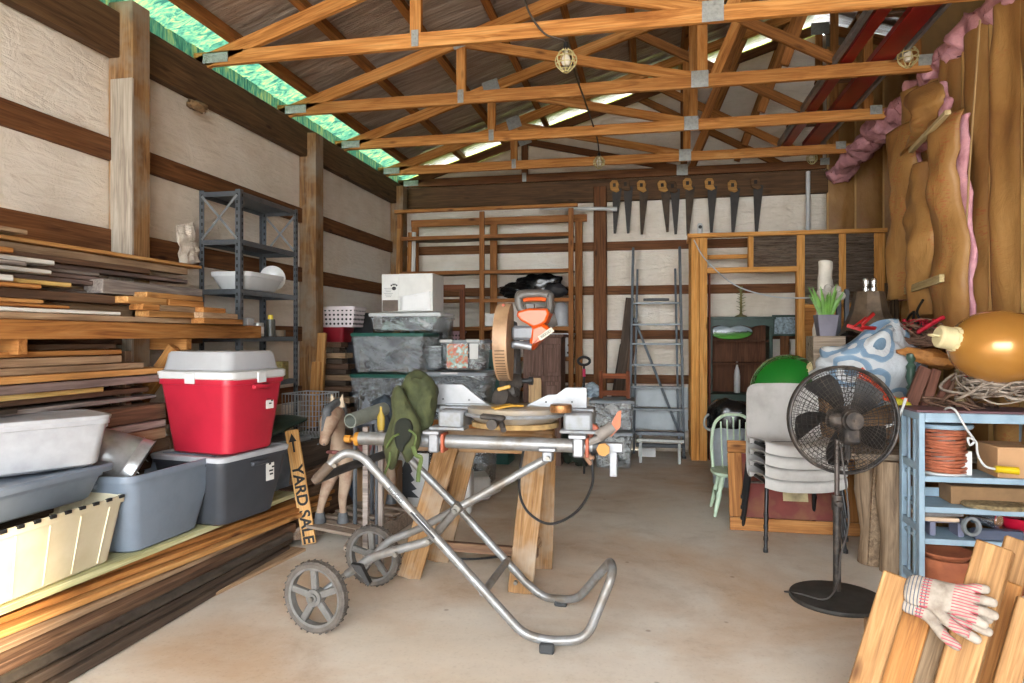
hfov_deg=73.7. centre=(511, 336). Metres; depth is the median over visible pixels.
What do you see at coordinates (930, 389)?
wooden offcut
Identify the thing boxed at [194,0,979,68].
roof truss
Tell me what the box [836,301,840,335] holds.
post
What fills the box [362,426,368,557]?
wooden stake
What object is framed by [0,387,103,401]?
plank
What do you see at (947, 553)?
terracotta pot
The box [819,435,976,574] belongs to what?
wood planks
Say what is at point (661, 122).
roof truss
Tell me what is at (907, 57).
lamp
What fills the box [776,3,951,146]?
ladder
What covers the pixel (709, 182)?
saw
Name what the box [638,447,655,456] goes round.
carton
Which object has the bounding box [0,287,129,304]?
plank
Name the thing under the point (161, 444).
plank
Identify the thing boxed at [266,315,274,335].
bottle
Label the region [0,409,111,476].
storage box
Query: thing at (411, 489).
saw
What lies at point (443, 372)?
clear storage bin
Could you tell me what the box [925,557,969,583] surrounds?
terracotta pot
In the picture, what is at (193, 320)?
plank
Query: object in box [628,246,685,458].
stepladder
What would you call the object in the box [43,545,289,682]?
timber
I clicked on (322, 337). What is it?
leaning board
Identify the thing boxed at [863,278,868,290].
socket
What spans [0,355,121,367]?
plank
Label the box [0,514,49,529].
plank
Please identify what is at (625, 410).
leaning board
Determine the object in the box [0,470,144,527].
plank
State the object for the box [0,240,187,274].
plank
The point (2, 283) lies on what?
plank
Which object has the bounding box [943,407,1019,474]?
lead
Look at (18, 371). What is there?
plank
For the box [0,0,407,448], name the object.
wall
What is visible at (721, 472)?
chair
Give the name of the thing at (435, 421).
plywood offcut
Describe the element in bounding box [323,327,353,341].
tub
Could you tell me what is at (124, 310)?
plank
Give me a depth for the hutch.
8.07 m
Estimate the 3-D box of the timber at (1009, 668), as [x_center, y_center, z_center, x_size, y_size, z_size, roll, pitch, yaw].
[1.607,1.134,2.223,0.286,0.558,0.079,0,0,-18]
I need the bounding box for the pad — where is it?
[911,504,963,516]
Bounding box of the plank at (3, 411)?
[0,408,16,414]
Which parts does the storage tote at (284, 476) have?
lid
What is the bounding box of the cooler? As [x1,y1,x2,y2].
[159,376,283,455]
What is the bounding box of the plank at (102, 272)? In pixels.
[45,263,187,283]
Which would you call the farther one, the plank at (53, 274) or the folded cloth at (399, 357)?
the folded cloth at (399, 357)
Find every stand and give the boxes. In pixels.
[283,410,622,654]
[353,396,377,543]
[735,286,746,316]
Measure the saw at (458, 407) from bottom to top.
0.707 m
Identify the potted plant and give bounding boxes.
[808,284,843,335]
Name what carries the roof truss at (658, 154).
attached to the ceiling
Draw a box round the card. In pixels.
[962,451,971,474]
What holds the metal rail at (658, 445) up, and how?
on the floor
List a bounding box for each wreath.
[900,318,942,348]
[938,372,1023,404]
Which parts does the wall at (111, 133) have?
post, post, post, post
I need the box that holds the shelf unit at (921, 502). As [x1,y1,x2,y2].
[899,405,1023,577]
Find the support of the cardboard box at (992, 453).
on the shelf unit at (921, 502)
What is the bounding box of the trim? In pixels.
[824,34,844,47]
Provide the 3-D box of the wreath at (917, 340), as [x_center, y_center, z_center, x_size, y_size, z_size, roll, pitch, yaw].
[2.802,-0.023,4.639,0.549,0.204,0.485,0,0,11]
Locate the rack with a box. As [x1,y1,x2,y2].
[0,319,260,404]
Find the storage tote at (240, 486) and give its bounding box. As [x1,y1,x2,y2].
[150,442,288,525]
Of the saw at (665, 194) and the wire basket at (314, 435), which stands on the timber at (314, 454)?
the wire basket at (314, 435)
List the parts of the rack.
arm, rail, rail, arm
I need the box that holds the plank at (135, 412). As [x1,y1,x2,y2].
[85,402,165,427]
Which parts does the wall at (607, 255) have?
post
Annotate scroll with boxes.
[902,299,923,335]
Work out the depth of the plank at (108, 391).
3.47 m
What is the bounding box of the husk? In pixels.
[896,347,953,369]
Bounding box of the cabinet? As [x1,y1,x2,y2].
[523,334,568,465]
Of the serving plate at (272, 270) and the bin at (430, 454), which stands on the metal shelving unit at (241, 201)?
the serving plate at (272, 270)
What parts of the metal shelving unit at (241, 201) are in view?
post, post, shelf, shelf, shelf, shelf, post, shelf, post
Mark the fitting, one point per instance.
(996, 522)
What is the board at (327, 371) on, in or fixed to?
on the board at (327, 377)
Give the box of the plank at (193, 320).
[191,318,242,324]
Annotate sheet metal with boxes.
[632,387,687,407]
[632,410,687,430]
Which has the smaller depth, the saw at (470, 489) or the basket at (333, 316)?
the saw at (470, 489)
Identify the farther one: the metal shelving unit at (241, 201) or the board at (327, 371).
the board at (327, 371)
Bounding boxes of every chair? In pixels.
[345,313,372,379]
[599,371,629,398]
[710,413,745,516]
[740,431,847,529]
[740,444,848,541]
[741,383,847,517]
[742,456,847,553]
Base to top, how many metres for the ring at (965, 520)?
0.103 m
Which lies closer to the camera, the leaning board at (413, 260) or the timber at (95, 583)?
the timber at (95, 583)
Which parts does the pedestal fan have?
blade, power cord, blade, blade, height knob, motor, blade, blade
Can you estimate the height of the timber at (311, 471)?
0.100 m
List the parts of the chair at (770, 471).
leg frame, leg frame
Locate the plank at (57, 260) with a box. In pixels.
[0,250,149,273]
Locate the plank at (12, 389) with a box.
[0,374,159,395]
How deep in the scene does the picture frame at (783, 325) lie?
7.89 m
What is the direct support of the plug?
attached to the cord at (885, 399)
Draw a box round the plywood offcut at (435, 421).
[432,420,540,428]
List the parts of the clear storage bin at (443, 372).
clip handle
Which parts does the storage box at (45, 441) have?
lid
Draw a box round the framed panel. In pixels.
[727,440,859,536]
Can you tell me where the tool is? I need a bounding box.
[577,356,590,473]
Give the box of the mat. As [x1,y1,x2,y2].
[961,500,1023,511]
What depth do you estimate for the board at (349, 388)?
6.49 m
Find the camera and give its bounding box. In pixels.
[697,223,702,232]
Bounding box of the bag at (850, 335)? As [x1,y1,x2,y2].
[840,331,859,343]
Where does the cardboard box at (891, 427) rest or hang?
on the wood planks at (887, 472)
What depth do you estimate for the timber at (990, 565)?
2.26 m
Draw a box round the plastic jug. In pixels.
[554,302,567,325]
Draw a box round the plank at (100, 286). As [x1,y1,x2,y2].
[84,279,201,296]
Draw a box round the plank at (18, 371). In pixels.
[0,362,143,376]
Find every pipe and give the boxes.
[344,402,389,427]
[540,207,616,210]
[806,171,809,229]
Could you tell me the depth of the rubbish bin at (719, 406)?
6.32 m
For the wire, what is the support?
on the shelf unit at (921, 502)
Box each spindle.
[905,353,915,394]
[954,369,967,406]
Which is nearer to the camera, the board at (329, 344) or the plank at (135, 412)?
the plank at (135, 412)
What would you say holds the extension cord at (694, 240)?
hanging from the doorway frame
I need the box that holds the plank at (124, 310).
[43,301,132,315]
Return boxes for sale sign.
[285,429,315,544]
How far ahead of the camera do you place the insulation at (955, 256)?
4.30 m
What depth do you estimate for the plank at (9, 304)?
3.11 m
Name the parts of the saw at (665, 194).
handle, blade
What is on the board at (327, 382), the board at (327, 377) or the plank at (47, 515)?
the board at (327, 377)
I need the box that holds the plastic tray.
[211,271,283,292]
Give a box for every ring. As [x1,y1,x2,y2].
[550,403,571,412]
[961,517,981,536]
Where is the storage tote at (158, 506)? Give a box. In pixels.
[91,451,216,552]
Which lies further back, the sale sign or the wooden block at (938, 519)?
the sale sign
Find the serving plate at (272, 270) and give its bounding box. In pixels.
[261,266,285,289]
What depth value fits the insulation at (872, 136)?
6.67 m
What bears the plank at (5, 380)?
on the plank at (12, 389)
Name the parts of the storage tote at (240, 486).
lid, handle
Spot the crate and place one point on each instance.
(75, 538)
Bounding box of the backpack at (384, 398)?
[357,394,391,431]
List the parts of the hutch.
panel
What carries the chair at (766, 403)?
on the chair at (770, 459)
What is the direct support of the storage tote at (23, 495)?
on the crate
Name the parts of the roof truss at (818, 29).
connector plate, connector plate, connector plate, connector plate, connector plate, connector plate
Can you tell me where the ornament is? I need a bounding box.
[750,354,812,384]
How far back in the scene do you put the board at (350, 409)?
6.45 m
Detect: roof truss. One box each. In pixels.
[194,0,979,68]
[277,0,932,117]
[335,0,886,151]
[378,7,907,176]
[398,21,884,188]
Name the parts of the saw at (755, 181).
handle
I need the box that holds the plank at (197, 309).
[195,307,225,312]
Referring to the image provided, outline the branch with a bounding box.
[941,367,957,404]
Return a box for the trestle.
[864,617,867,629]
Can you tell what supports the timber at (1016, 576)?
on the floor
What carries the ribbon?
on the bundle at (874, 351)
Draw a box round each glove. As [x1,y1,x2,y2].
[902,599,993,650]
[903,575,998,637]
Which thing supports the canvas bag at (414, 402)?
on the stand at (579, 445)
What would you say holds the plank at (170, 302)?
on the plank at (162, 307)
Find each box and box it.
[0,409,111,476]
[164,350,277,370]
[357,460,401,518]
[382,274,407,312]
[399,273,442,312]
[819,398,892,438]
[888,410,969,448]
[939,482,1023,503]
[977,441,1023,478]
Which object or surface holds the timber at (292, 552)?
on the floor
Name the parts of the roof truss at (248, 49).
connector plate, connector plate, connector plate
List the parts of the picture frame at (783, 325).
rail, rail, panel, leg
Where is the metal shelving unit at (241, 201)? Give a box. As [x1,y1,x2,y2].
[199,189,297,429]
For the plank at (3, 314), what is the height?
0.030 m
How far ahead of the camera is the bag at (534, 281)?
8.20 m
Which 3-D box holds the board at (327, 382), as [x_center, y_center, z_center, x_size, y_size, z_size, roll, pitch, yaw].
[-1.734,0.444,6.655,0.297,0.050,0.120,0,0,11]
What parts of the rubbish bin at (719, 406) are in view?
handle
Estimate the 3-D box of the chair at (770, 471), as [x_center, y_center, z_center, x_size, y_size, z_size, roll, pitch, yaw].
[1.913,0.903,4.679,0.542,0.835,0.542,0,0,2]
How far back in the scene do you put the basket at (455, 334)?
8.31 m
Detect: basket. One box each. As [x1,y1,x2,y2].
[282,390,338,437]
[323,306,366,326]
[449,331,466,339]
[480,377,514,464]
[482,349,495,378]
[551,333,575,355]
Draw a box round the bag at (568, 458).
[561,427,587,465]
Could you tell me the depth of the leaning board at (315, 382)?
6.25 m
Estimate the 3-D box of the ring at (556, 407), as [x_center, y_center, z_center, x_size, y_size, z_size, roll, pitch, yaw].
[0.234,0.341,3.268,0.104,0.038,0.104,0,0,11]
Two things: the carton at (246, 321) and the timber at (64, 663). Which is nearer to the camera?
the timber at (64, 663)
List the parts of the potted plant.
pot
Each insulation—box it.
[825,79,917,183]
[884,122,922,300]
[900,80,953,155]
[902,160,933,315]
[916,0,1014,85]
[925,108,977,327]
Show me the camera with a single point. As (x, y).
(699, 227)
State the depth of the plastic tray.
4.96 m
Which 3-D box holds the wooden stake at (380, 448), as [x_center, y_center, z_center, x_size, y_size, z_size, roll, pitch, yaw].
[-0.784,0.978,4.086,0.030,0.844,0.030,0,0,11]
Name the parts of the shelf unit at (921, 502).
post, rail, rail, rail, rail, post, rail, plastic bracket, rail, rail, rail, rail, post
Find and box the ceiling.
[100,0,898,182]
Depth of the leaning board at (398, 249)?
8.31 m
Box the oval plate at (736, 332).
[712,325,751,338]
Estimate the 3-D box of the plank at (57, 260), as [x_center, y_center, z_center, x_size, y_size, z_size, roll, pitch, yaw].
[-2.469,-0.388,2.762,0.135,0.030,2.637,0,0,11]
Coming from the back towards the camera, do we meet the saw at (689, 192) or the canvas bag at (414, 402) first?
the saw at (689, 192)
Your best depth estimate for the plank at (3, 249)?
2.99 m
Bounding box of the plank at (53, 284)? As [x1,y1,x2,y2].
[6,278,70,287]
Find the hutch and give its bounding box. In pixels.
[707,316,775,457]
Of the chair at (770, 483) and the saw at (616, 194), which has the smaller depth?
the chair at (770, 483)
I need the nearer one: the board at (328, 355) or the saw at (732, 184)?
the board at (328, 355)
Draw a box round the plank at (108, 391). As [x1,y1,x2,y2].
[0,386,148,407]
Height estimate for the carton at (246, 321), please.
0.130 m
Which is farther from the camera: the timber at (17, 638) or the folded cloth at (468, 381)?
the folded cloth at (468, 381)
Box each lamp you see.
[524,0,599,152]
[806,155,817,164]
[897,46,918,68]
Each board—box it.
[307,361,321,428]
[316,333,326,418]
[324,385,357,391]
[324,392,348,396]
[325,364,354,368]
[325,369,350,374]
[325,374,358,380]
[325,380,350,385]
[326,342,347,346]
[326,353,352,357]
[326,358,347,363]
[326,396,356,402]
[332,348,344,352]
[347,407,357,413]
[393,229,400,371]
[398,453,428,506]
[404,232,411,371]
[409,232,415,371]
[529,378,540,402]
[611,346,619,396]
[614,297,630,409]
[622,322,634,414]
[867,467,879,566]
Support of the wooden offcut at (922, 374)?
on the bundle at (935, 401)
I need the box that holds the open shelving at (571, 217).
[394,203,586,390]
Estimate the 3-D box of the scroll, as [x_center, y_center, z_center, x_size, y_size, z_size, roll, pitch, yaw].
[2.812,-0.096,4.881,0.040,0.319,0.590,0,0,11]
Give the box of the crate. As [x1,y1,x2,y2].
[0,492,124,605]
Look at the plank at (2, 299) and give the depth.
3.04 m
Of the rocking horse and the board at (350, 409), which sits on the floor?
the rocking horse
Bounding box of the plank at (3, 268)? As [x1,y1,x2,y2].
[0,264,50,274]
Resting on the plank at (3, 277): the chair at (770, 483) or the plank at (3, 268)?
the plank at (3, 268)
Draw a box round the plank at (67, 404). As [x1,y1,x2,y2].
[0,394,155,416]
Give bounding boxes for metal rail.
[636,431,683,438]
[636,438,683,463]
[636,443,683,447]
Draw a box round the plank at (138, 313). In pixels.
[135,310,193,318]
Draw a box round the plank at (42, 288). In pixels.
[35,287,102,294]
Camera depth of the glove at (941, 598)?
2.23 m
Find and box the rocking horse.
[293,394,416,550]
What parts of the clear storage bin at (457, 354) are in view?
clip handle, lid, clip handle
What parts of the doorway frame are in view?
cross rail, corrugated panel, plate, corrugated panel, plywood panel, sill, corrugated panel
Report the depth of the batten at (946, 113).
4.43 m
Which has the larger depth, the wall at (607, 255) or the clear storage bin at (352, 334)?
the wall at (607, 255)
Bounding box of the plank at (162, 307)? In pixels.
[159,305,194,312]
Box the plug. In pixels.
[895,397,912,418]
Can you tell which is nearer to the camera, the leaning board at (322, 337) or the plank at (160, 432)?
the plank at (160, 432)
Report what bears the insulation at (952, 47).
on the wall at (987, 80)
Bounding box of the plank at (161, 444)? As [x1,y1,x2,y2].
[150,436,169,452]
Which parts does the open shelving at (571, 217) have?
rail, rail, rail, rail, rail, rail, rail, rail, rail, rail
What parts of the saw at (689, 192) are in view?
handle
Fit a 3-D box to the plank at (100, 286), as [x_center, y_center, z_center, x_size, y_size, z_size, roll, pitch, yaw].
[-2.115,-0.268,3.976,0.120,0.075,0.810,0,0,11]
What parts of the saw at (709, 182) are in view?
handle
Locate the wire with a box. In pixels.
[885,398,907,427]
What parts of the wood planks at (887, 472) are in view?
log leg, log leg, leg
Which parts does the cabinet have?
door panel, door panel, door panel, door panel, door panel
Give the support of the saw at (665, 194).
hanging from the wall at (607, 255)
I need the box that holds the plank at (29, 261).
[0,254,53,265]
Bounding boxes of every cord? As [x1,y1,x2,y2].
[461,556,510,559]
[518,451,593,524]
[694,240,809,298]
[858,367,907,401]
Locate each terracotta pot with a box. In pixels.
[925,544,972,562]
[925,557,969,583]
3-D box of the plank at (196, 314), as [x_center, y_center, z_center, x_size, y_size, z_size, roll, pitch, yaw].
[-1.885,-0.134,4.332,0.090,0.034,0.359,0,0,11]
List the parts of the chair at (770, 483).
leg frame, leg frame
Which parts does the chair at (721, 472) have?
leg, seat, leg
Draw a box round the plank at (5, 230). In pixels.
[0,225,26,234]
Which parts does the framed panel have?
frame rail, frame rail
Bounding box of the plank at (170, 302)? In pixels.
[167,299,203,306]
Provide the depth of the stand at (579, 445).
3.26 m
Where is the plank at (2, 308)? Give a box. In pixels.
[0,306,120,315]
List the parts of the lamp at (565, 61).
lamp cord, bulb, caged lamp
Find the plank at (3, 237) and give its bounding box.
[0,234,201,268]
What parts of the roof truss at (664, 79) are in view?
connector plate, connector plate, connector plate, connector plate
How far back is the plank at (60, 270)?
3.46 m
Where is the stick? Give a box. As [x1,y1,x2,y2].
[916,315,944,334]
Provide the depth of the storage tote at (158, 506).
3.46 m
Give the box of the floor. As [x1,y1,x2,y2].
[69,450,1023,682]
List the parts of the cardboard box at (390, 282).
brown panel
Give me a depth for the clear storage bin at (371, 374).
6.29 m
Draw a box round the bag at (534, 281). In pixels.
[516,273,567,289]
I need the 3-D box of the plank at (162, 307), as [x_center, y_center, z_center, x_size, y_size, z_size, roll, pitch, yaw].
[-1.996,-0.165,4.082,0.090,0.032,0.419,0,0,11]
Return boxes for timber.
[0,496,331,623]
[0,502,329,638]
[0,520,293,652]
[0,523,295,675]
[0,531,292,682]
[15,537,292,682]
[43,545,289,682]
[75,489,334,585]
[213,546,305,596]
[278,478,352,539]
[289,463,323,484]
[290,427,359,469]
[848,570,906,682]
[882,611,929,682]
[913,625,948,682]
[934,539,1014,682]
[978,581,1021,682]
[991,596,1023,682]
[1001,535,1023,595]
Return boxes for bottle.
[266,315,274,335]
[734,362,739,392]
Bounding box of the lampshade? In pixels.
[838,278,892,335]
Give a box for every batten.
[904,274,944,293]
[908,110,950,152]
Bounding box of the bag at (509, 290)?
[498,282,528,297]
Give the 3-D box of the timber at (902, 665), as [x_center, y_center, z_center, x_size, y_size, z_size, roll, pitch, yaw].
[1.351,1.188,2.398,0.252,0.454,0.094,0,0,-18]
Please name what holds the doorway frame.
on the floor
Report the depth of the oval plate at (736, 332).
7.96 m
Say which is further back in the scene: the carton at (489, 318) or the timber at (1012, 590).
the carton at (489, 318)
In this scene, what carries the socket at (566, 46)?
attached to the lamp at (565, 61)
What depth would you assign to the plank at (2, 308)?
3.25 m
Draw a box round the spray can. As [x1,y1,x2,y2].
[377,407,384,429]
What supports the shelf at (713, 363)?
attached to the hutch
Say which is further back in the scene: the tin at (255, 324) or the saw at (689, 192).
the saw at (689, 192)
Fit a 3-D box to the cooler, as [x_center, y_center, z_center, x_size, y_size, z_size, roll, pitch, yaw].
[-1.712,0.450,4.049,0.586,0.430,0.492,0,0,20]
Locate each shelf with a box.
[712,340,768,341]
[712,362,761,364]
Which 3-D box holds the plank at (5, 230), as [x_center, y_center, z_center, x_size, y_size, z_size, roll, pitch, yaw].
[-2.526,-0.491,2.342,0.160,0.022,1.791,0,0,11]
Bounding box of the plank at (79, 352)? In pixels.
[0,349,121,357]
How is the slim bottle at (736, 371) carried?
on the hutch
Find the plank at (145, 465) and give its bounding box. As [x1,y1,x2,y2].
[138,448,169,470]
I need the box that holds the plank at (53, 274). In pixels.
[39,272,103,279]
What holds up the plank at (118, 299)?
on the plank at (162, 307)
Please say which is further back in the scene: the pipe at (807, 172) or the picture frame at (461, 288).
the pipe at (807, 172)
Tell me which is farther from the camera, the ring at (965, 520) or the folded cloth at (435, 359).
the folded cloth at (435, 359)
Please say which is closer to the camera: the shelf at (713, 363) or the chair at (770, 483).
the chair at (770, 483)
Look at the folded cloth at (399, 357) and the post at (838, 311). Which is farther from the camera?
the folded cloth at (399, 357)
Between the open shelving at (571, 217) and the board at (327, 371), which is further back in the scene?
the open shelving at (571, 217)
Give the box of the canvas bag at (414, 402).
[380,369,438,483]
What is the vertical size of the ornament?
0.545 m
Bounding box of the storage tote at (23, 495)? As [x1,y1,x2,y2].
[0,461,112,523]
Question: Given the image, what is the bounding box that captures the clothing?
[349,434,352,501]
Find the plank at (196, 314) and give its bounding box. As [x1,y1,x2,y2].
[194,312,237,318]
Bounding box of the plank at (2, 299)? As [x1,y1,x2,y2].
[0,297,42,303]
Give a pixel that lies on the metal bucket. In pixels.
(127, 453)
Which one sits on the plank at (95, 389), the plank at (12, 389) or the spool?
the plank at (12, 389)
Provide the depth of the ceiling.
6.08 m
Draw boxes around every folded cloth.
[360,336,430,370]
[360,378,404,405]
[381,316,442,329]
[425,346,446,367]
[429,318,451,383]
[436,376,490,401]
[445,343,486,368]
[472,419,490,476]
[595,403,631,428]
[598,436,629,465]
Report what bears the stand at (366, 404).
on the floor
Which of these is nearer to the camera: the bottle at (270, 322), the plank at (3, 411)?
the plank at (3, 411)
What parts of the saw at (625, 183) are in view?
handle, blade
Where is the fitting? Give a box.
[969,514,1003,528]
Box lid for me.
[157,368,284,383]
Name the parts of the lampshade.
plate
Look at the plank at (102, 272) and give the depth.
3.92 m
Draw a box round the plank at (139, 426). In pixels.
[107,419,165,432]
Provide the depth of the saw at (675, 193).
8.25 m
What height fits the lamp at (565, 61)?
0.502 m
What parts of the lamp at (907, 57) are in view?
bulb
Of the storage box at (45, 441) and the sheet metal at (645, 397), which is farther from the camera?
the sheet metal at (645, 397)
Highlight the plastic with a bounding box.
[582,382,598,397]
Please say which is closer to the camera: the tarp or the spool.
the spool
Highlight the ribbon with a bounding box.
[846,312,876,331]
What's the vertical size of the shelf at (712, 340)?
0.020 m
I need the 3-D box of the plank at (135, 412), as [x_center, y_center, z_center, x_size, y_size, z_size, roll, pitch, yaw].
[-2.314,0.426,2.990,0.200,0.088,2.046,0,0,11]
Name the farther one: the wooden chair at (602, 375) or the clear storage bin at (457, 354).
the wooden chair at (602, 375)
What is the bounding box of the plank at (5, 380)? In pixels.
[0,367,164,384]
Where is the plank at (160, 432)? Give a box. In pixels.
[127,426,165,439]
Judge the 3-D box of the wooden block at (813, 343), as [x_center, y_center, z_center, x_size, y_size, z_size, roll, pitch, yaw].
[2.321,0.696,5.061,0.220,1.409,0.240,0,0,11]
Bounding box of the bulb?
[927,310,1023,383]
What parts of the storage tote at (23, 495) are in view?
lid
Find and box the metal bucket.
[98,428,156,476]
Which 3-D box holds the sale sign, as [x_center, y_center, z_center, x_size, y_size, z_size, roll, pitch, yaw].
[-1.438,1.014,4.642,0.270,0.771,0.058,0,0,34]
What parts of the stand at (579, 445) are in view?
axle arm, cross handle, knob, latch plate, latch plate, lock lever, latch plate, clamp knob, extension arm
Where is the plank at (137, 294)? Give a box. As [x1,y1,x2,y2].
[133,292,202,301]
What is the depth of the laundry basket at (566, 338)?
8.01 m
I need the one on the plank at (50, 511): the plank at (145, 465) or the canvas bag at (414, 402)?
the plank at (145, 465)
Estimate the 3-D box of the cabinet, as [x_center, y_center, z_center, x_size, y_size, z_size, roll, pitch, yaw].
[0.361,0.685,7.609,0.488,1.430,0.460,0,0,11]
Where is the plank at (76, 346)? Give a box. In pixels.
[27,343,115,350]
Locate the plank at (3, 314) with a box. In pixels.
[0,311,222,324]
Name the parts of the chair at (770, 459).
leg frame, leg frame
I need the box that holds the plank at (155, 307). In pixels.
[129,304,159,310]
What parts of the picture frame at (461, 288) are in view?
rail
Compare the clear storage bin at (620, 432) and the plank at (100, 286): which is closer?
the plank at (100, 286)
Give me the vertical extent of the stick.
0.126 m
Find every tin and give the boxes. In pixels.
[254,323,263,335]
[275,330,285,335]
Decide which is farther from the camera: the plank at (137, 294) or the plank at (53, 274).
the plank at (137, 294)
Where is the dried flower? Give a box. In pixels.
[816,284,845,305]
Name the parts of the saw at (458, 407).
mitre lock handle, pivot arm, bevel knob, trigger handle, motor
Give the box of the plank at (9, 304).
[0,302,68,308]
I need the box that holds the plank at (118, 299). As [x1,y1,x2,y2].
[115,296,166,304]
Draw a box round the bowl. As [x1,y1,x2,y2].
[1002,516,1023,532]
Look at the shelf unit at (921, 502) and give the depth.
3.72 m
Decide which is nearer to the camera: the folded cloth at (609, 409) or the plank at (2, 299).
the plank at (2, 299)
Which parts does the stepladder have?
rail, rail, rail, rail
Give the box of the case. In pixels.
[545,283,567,297]
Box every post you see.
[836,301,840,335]
[844,289,848,322]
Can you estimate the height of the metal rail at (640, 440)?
0.270 m
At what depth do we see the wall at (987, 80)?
4.07 m
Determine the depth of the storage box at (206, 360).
3.90 m
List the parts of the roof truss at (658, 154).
connector plate, connector plate, connector plate, connector plate, connector plate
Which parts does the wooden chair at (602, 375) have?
post, post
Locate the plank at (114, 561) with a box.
[0,491,294,615]
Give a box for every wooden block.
[806,336,845,521]
[911,509,959,522]
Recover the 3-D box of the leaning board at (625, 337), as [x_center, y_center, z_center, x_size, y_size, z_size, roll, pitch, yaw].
[1.289,0.465,8.069,0.097,1.884,0.483,0,0,39]
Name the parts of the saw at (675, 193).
handle, blade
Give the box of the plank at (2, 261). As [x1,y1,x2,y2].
[0,258,25,266]
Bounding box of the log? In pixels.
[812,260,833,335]
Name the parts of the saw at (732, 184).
handle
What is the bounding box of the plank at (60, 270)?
[20,265,99,276]
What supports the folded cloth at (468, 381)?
in the clear storage bin at (443, 372)
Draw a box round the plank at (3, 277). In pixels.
[0,274,12,280]
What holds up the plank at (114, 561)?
on the timber at (288, 504)
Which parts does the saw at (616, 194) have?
handle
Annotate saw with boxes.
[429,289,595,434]
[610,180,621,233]
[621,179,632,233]
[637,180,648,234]
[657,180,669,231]
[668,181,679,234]
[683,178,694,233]
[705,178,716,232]
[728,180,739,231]
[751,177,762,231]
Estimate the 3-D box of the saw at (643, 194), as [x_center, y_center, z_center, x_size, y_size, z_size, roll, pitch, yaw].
[1.596,-1.580,8.328,0.145,0.662,0.028,0,0,11]
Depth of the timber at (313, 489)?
5.00 m
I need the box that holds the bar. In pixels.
[971,527,1023,540]
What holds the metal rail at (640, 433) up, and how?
on the floor
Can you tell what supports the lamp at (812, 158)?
hanging from the lamp cord
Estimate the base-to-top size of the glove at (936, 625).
0.154 m
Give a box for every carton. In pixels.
[243,318,253,325]
[276,361,288,378]
[485,314,493,325]
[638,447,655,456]
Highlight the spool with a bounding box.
[925,422,974,476]
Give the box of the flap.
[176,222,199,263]
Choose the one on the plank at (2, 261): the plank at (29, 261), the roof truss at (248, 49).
the plank at (29, 261)
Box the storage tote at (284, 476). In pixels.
[271,433,310,490]
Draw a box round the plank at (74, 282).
[0,272,92,286]
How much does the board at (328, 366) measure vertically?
0.050 m
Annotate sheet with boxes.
[347,345,359,409]
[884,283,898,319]
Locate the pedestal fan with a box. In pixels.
[784,365,900,617]
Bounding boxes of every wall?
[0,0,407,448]
[407,26,827,451]
[826,0,984,321]
[900,0,1023,550]
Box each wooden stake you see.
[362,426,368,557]
[378,430,383,571]
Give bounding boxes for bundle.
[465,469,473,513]
[474,471,490,499]
[808,319,927,406]
[920,393,999,410]
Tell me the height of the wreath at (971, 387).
0.237 m
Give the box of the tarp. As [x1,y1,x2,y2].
[272,415,306,436]
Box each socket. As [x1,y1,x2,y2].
[563,42,568,50]
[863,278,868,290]
[871,278,876,290]
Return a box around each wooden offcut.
[906,365,931,404]
[920,368,940,405]
[936,379,951,397]
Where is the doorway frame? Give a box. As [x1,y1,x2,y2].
[686,228,887,460]
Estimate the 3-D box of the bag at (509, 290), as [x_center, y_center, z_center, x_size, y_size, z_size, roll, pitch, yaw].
[0.040,-0.568,8.267,0.432,0.201,0.321,0,0,31]
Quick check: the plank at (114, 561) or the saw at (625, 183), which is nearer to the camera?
the plank at (114, 561)
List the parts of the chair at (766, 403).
leg frame, leg frame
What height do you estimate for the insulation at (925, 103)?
0.382 m
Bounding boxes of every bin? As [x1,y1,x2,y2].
[350,371,431,377]
[351,333,438,335]
[368,312,453,316]
[417,412,437,457]
[426,369,494,375]
[440,339,491,367]
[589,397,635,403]
[594,427,633,435]
[703,398,745,487]
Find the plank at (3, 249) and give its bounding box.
[0,246,12,252]
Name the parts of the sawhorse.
leg, leg, rail, leg, rail, leg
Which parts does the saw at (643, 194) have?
handle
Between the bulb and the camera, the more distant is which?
the camera
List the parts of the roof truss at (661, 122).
connector plate, connector plate, connector plate, connector plate, connector plate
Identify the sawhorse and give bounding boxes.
[398,428,556,594]
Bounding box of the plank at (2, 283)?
[0,281,40,288]
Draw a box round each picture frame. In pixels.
[439,284,464,339]
[772,315,794,354]

